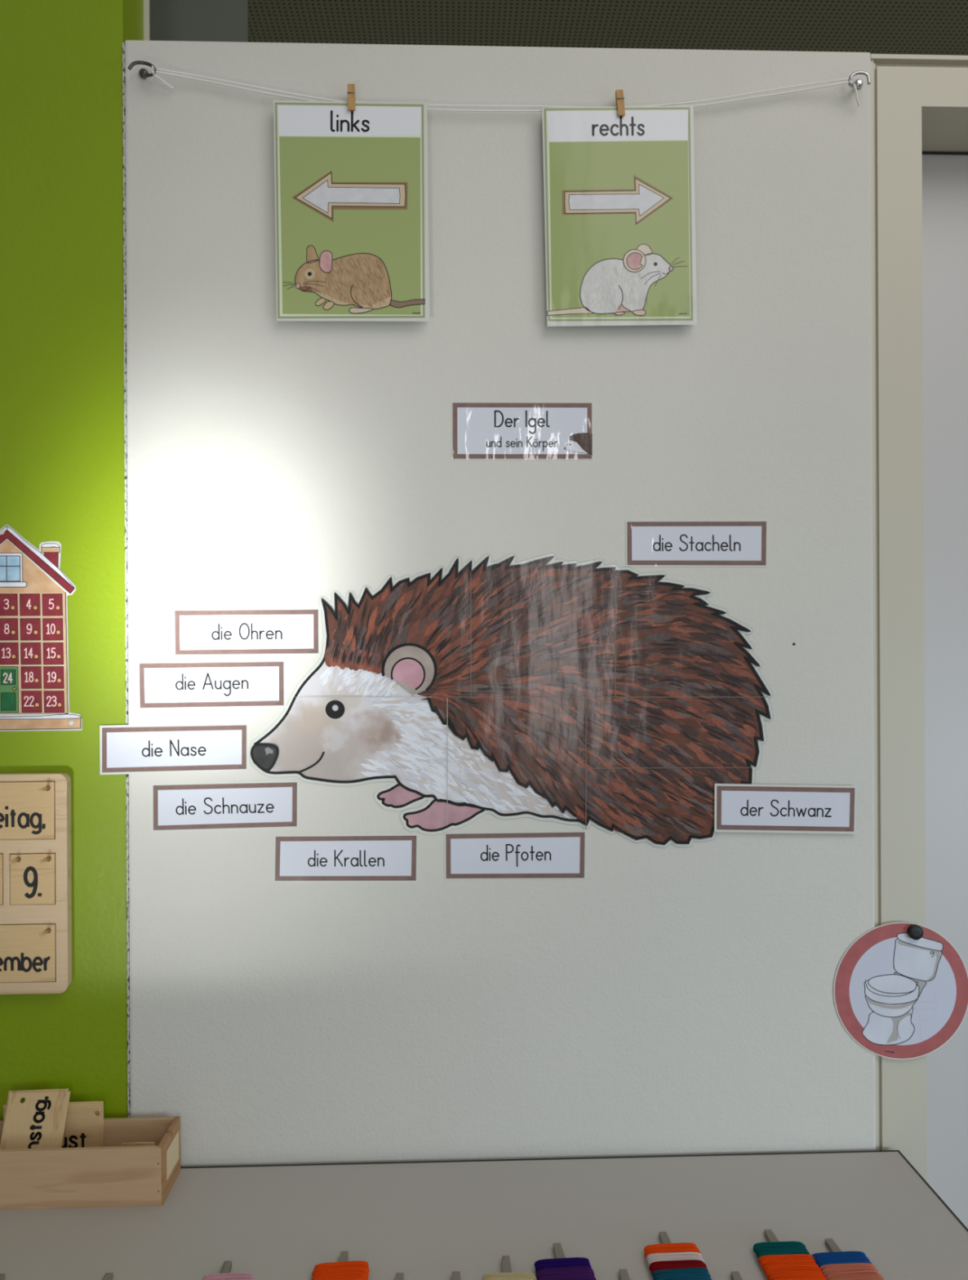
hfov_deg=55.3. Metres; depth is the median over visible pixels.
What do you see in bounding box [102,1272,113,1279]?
board
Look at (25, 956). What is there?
cards
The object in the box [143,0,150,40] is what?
trim
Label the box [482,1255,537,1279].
board
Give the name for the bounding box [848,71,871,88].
wall hook
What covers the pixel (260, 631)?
card
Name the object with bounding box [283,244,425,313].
print
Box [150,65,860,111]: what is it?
cord
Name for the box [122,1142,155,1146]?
card
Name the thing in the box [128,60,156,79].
wall hook
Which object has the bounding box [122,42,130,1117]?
trim
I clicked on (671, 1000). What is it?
wall
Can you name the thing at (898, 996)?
sign
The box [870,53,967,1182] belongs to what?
trim
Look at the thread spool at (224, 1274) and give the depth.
0.99 m
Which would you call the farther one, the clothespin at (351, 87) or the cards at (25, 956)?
the clothespin at (351, 87)
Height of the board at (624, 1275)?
0.006 m
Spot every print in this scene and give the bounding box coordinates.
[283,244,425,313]
[546,244,687,315]
[564,432,592,455]
[914,986,937,1032]
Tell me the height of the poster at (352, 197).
0.289 m
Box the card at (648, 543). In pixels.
[625,520,768,566]
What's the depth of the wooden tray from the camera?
1.13 m
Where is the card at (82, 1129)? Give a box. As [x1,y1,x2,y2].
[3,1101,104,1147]
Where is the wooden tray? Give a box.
[0,1115,180,1209]
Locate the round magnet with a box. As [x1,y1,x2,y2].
[906,924,923,939]
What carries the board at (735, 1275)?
on the table
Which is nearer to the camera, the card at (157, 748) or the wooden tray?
the wooden tray
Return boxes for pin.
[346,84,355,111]
[615,89,625,115]
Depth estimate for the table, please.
1.10 m
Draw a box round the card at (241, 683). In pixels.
[137,659,286,710]
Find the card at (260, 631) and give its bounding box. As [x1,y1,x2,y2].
[173,607,320,657]
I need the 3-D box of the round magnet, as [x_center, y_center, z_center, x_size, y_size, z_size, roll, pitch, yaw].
[0.582,0.394,1.245,0.020,0.020,0.008,0,0,-2]
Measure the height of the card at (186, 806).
0.067 m
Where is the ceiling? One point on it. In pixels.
(900, 27)
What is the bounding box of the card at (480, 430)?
[452,402,592,459]
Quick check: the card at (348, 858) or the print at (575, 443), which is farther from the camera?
the print at (575, 443)
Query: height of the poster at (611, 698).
0.396 m
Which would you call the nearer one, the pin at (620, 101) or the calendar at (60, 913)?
the calendar at (60, 913)
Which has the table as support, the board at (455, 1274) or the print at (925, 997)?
the board at (455, 1274)
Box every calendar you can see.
[0,524,82,731]
[0,773,72,994]
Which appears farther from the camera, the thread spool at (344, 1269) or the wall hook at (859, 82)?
the wall hook at (859, 82)
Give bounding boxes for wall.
[0,0,875,1166]
[149,0,248,42]
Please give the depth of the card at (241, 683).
1.22 m
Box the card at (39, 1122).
[0,1088,71,1149]
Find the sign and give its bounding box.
[833,922,967,1059]
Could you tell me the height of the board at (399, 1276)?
0.006 m
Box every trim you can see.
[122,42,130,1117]
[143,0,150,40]
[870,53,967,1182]
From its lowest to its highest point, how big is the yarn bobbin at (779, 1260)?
0.011 m
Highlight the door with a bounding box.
[921,151,967,1228]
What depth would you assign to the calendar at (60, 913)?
1.20 m
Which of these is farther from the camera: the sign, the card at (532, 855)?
the sign
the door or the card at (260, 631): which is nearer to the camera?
the card at (260, 631)
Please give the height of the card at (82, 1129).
0.088 m
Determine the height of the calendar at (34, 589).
0.272 m
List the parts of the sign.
toilet lid, bowl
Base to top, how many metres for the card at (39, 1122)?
0.107 m
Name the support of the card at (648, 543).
attached to the wall at (671, 1000)
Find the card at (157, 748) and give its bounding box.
[99,723,248,774]
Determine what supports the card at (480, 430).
attached to the wall at (671, 1000)
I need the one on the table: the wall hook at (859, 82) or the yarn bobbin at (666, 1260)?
the yarn bobbin at (666, 1260)
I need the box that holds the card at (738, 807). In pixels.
[714,783,857,834]
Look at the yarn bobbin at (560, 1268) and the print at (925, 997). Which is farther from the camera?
the print at (925, 997)
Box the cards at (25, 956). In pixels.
[0,781,56,982]
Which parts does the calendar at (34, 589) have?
numbered door, numbered door, numbered door, numbered door, knob, numbered door, numbered door, numbered door, numbered door, numbered door, knob, knob, knob, knob, knob, numbered door, numbered door, numbered door, numbered door, numbered door, knob, knob, knob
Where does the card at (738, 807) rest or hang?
attached to the wall at (671, 1000)
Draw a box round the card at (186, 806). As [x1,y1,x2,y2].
[151,780,299,832]
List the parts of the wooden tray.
panel, panel, panel, label plate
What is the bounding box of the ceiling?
[248,0,967,55]
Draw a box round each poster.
[249,553,773,848]
[273,100,429,321]
[542,105,697,326]
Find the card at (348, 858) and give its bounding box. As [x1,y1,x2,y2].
[272,833,418,883]
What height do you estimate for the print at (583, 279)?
0.096 m
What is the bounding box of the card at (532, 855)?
[444,831,586,879]
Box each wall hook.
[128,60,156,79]
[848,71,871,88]
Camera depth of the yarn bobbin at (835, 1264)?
1.00 m
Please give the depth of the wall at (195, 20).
1.91 m
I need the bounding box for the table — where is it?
[0,1150,967,1279]
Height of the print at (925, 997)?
0.071 m
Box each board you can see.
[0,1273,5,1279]
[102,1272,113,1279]
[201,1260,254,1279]
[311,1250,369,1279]
[395,1272,404,1279]
[452,1271,460,1279]
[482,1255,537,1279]
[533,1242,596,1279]
[618,1269,630,1279]
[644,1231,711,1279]
[730,1271,742,1279]
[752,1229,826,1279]
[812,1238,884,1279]
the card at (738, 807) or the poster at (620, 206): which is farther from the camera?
the card at (738, 807)
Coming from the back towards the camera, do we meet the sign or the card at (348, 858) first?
the sign

